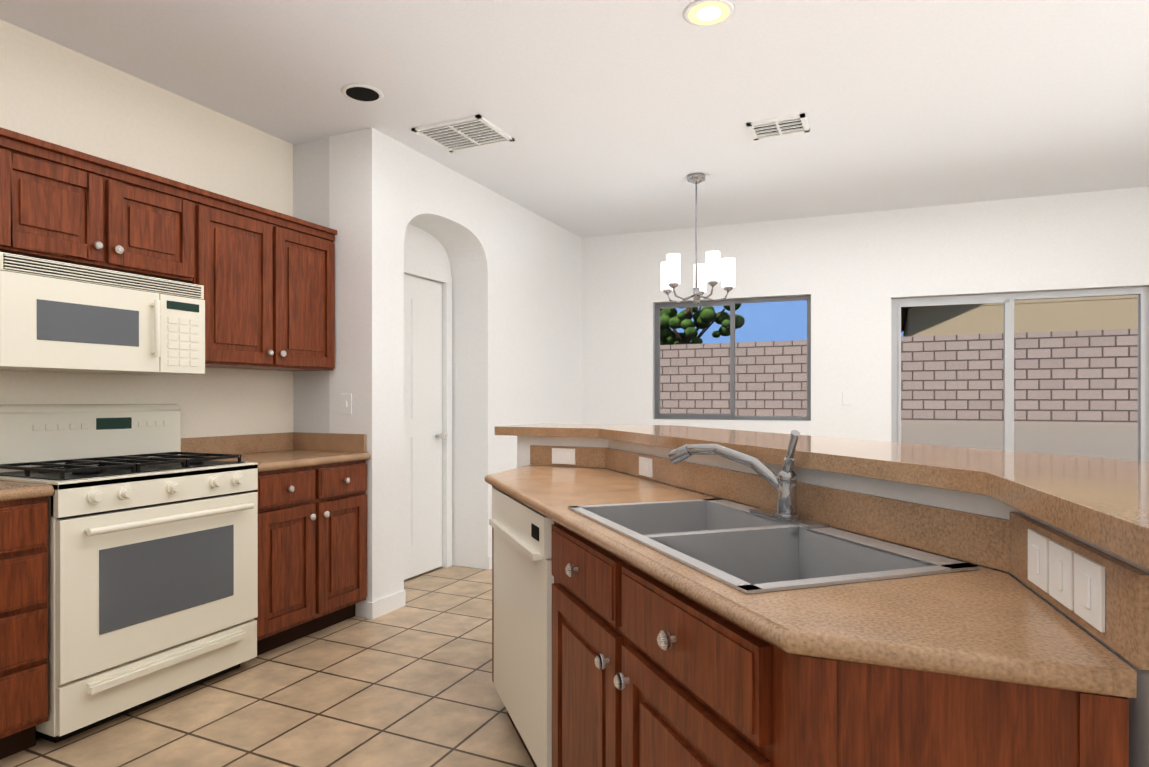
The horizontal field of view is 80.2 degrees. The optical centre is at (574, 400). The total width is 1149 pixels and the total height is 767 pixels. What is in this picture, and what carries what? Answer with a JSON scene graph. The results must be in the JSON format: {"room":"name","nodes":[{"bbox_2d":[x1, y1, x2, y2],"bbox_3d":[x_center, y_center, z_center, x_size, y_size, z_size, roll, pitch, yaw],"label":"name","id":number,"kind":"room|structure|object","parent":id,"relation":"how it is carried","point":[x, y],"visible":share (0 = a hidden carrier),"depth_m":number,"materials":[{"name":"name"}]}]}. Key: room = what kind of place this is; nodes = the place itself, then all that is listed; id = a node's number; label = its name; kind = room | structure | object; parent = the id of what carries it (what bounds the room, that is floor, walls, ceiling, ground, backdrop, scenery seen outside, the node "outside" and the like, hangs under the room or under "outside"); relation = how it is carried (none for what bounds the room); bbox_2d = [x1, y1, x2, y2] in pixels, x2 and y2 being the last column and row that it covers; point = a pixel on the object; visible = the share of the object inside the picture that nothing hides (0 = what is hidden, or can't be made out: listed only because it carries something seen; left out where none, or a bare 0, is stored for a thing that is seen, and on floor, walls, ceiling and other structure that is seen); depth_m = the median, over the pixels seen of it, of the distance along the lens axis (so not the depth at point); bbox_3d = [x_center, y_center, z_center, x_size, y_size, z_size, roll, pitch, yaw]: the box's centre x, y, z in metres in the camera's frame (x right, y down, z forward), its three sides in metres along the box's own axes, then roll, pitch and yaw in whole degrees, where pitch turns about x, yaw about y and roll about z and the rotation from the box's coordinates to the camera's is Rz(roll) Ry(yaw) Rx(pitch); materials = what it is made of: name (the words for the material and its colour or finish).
{"room":"kitchen","nodes":[
{"label":"kitchen","id":0,"kind":"room"},
{"bbox_2d":[0,19,292,437],"bbox_3d":[-2.822,-0.147,1.605,0.120,2.700,5.330,0,0,25],"label":"wall","id":1,"kind":"structure","parent":0,"point":[55,93],"depth_m":3.23,"materials":[{"name":"paint"}]},
{"bbox_2d":[0,127,203,299],"bbox_3d":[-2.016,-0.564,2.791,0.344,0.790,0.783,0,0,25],"label":"upper cabinet","id":2,"kind":"object","parent":1,"relation":"attached to","point":[59,203],"depth_m":2.69,"materials":[{"name":"brown wood"}]},
{"bbox_2d":[0,252,204,374],"bbox_3d":[-1.969,-0.317,2.769,0.442,0.397,0.778,0,0,25],"label":"microwave","id":3,"kind":"object","parent":2,"relation":"attached to","point":[56,316],"visible":1,"depth_m":2.63,"materials":[{"name":"beige plastic"}]},
{"bbox_2d":[204,190,336,370],"bbox_3d":[-1.672,-0.565,3.534,0.344,0.790,0.854,0,0,25],"label":"upper cabinet","id":4,"kind":"object","parent":1,"relation":"attached to","point":[265,277],"depth_m":3.42,"materials":[{"name":"brown wood"}]},
{"bbox_2d":[0,565,534,766],"bbox_3d":[0.928,1.252,1.949,8.200,0.100,9.300,0,0,25],"label":"floor","id":5,"kind":"structure","parent":0,"point":[410,683],"depth_m":2.66,"materials":[{"name":"tile"}]},
{"bbox_2d":[0,480,53,759],"bbox_3d":[-2.140,0.695,2.251,0.572,1.014,0.449,0,0,25],"label":"base cabinet","id":6,"kind":"object","parent":5,"relation":"on","point":[23,609],"visible":1,"depth_m":2.24,"materials":[{"name":"brown wood"}]},
{"bbox_2d":[0,404,257,742],"bbox_3d":[-1.834,0.608,2.810,0.654,1.185,0.811,0,0,25],"label":"range","id":7,"kind":"object","parent":5,"relation":"on","point":[152,565],"visible":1,"depth_m":2.66,"materials":[{"name":"beige metal"}]},
{"bbox_2d":[181,432,370,655],"bbox_3d":[-1.531,0.693,3.533,0.602,1.014,0.744,0,0,25],"label":"base cabinet","id":8,"kind":"object","parent":5,"relation":"on","point":[312,533],"visible":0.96,"depth_m":3.44,"materials":[{"name":"brown wood"}]},
{"bbox_2d":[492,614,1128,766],"bbox_3d":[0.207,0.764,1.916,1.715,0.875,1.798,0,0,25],"label":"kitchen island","id":9,"kind":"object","parent":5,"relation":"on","point":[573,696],"depth_m":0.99,"materials":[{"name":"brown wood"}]},
{"bbox_2d":[485,466,1136,713],"bbox_3d":[0.195,0.312,1.927,1.758,0.030,1.844,0,0,25],"label":"island countertop","id":10,"kind":"structure","parent":9,"relation":"on","point":[614,552],"depth_m":1.22,"materials":[{"name":"beige stone"}]},
{"bbox_2d":[495,423,1148,766],"bbox_3d":[0.484,0.662,2.080,0.857,1.080,3.313,0,0,-20],"label":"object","id":11,"kind":"structure","parent":5,"relation":"on","point":[1067,536],"depth_m":1.29,"materials":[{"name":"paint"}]},
{"bbox_2d":[293,137,328,432],"bbox_3d":[-1.551,-0.151,4.020,0.400,2.700,0.120,0,0,25],"label":"wall","id":12,"kind":"structure","parent":0,"point":[311,204],"depth_m":3.94,"materials":[{"name":"paint"}]},
{"bbox_2d":[404,224,451,579],"bbox_3d":[-0.749,-0.153,5.340,0.187,2.700,2.950,0,0,25],"label":"wall","id":13,"kind":"structure","parent":0,"point":[427,408],"depth_m":4.72,"materials":[{"name":"paint"}]},
{"bbox_2d":[329,128,581,616],"bbox_3d":[-0.609,-0.152,5.209,0.310,2.700,3.070,0,0,25],"label":"wall","id":14,"kind":"structure","parent":0,"point":[516,271],"depth_m":4.78,"materials":[{"name":"paint"}]},
{"bbox_2d":[341,394,351,413],"bbox_3d":[-1.279,0.019,3.822,0.075,0.115,0.010,0,0,25],"label":"light switch","id":15,"kind":"object","parent":14,"relation":"attached to","point":[346,403],"visible":1,"depth_m":3.82,"materials":[{"name":"white plastic"}]},
{"bbox_2d":[368,590,405,618],"bbox_3d":[-1.053,1.154,3.867,0.012,0.090,0.282,0,0,25],"label":"baseboard","id":16,"kind":"structure","parent":14,"relation":"attached to","point":[384,605],"depth_m":3.84,"materials":[{"name":"paint"}]},
{"bbox_2d":[488,556,491,569],"bbox_3d":[-0.268,1.152,5.564,0.012,0.090,1.618,0,0,25],"label":"baseboard","id":17,"kind":"structure","parent":14,"relation":"attached to","point":[490,557],"depth_m":4.84,"materials":[{"name":"paint"}]},
{"bbox_2d":[0,0,1148,237],"bbox_3d":[0.928,-1.548,1.946,8.200,0.100,9.300,0,0,25],"label":"ceiling","id":18,"kind":"structure","parent":0,"point":[618,116],"depth_m":3.27,"materials":[{"name":"paint"}]},
{"bbox_2d":[341,84,383,101],"bbox_3d":[-1.033,-1.496,3.327,0.200,0.007,0.200,0,0,25],"label":"recessed light","id":19,"kind":"object","parent":18,"relation":"in","point":[363,92],"visible":1,"depth_m":3.31,"materials":[{"name":"paint"}]},
{"bbox_2d":[411,115,514,152],"bbox_3d":[-0.621,-1.494,3.836,0.440,0.012,0.370,0,0,25],"label":"ceiling vent","id":20,"kind":"object","parent":18,"relation":"in","point":[466,133],"visible":0.98,"depth_m":3.82,"materials":[{"name":"metal"}]},
{"bbox_2d":[661,173,734,303],"bbox_3d":[0.810,-1.074,4.570,0.497,0.854,0.494,0,0,25],"label":"chandelier","id":21,"kind":"object","parent":18,"relation":"hanging from","point":[708,272],"visible":1,"depth_m":4.52,"materials":[{"name":"white glass"}]},
{"bbox_2d":[683,0,734,25],"bbox_3d":[0.518,-1.495,2.631,0.200,0.007,0.200,0,0,25],"label":"recessed light","id":22,"kind":"object","parent":18,"relation":"in","point":[705,12],"visible":1,"depth_m":2.62,"materials":[{"name":"paint"}]},
{"bbox_2d":[746,113,809,140],"bbox_3d":[1.116,-1.494,3.732,0.300,0.012,0.240,0,0,25],"label":"ceiling vent","id":23,"kind":"object","parent":18,"relation":"attached to","point":[779,126],"visible":0.98,"depth_m":3.72,"materials":[{"name":"metal"}]},
{"bbox_2d":[582,186,1148,441],"bbox_3d":[3.179,-0.152,5.198,7.400,2.700,0.160,0,0,21],"label":"wall","id":24,"kind":"structure","parent":0,"point":[852,274],"depth_m":5.48,"materials":[{"name":"paint"}]},
{"bbox_2d":[655,295,810,419],"bbox_3d":[1.345,-0.353,5.904,1.324,1.034,0.062,0,0,21],"label":"window","id":25,"kind":"structure","parent":24,"relation":"in","point":[689,415],"depth_m":5.87,"materials":[{"name":"grey"}]},
{"bbox_2d":[891,286,1148,461],"bbox_3d":[3.304,0.193,5.149,1.664,2.004,0.062,0,0,21],"label":"door","id":26,"kind":"structure","parent":24,"relation":"in","point":[1008,299],"depth_m":5.13,"materials":[{"name":"grey"}]},
{"label":"outside","id":27,"kind":"structure","parent":0,"visible":0},
{"bbox_2d":[725,419,1137,460],"bbox_3d":[4.082,1.027,10.434,55.000,1.326,10.250,0,0,25],"label":"ground","id":28,"kind":"structure","parent":27,"point":[1074,440],"depth_m":11.55,"materials":[{"name":"beige concrete"}]},
{"bbox_2d":[660,328,1137,422],"bbox_3d":[6.065,-0.415,14.721,55.000,1.840,0.200,0,0,25],"label":"brick wall","id":29,"kind":"structure","parent":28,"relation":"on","point":[925,397],"depth_m":13.80,"materials":[{"name":"brick"}]},
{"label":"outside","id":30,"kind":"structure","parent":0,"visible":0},
{"bbox_2d":[660,303,744,344],"bbox_3d":[3.435,-1.254,20.219,2.979,4.872,2.013,0,0,25],"label":"tree","id":31,"kind":"object","parent":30,"point":[713,315],"depth_m":19.91,"materials":[{"name":"green plant"}]},
{"bbox_2d":[901,295,1137,336],"bbox_3d":[18.463,-2.672,19.726,17.200,7.700,8.900,0,0,25],"label":"house","id":32,"kind":"structure","parent":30,"point":[979,323],"depth_m":18.36,"materials":[{"name":"beige paint"}]}
]}

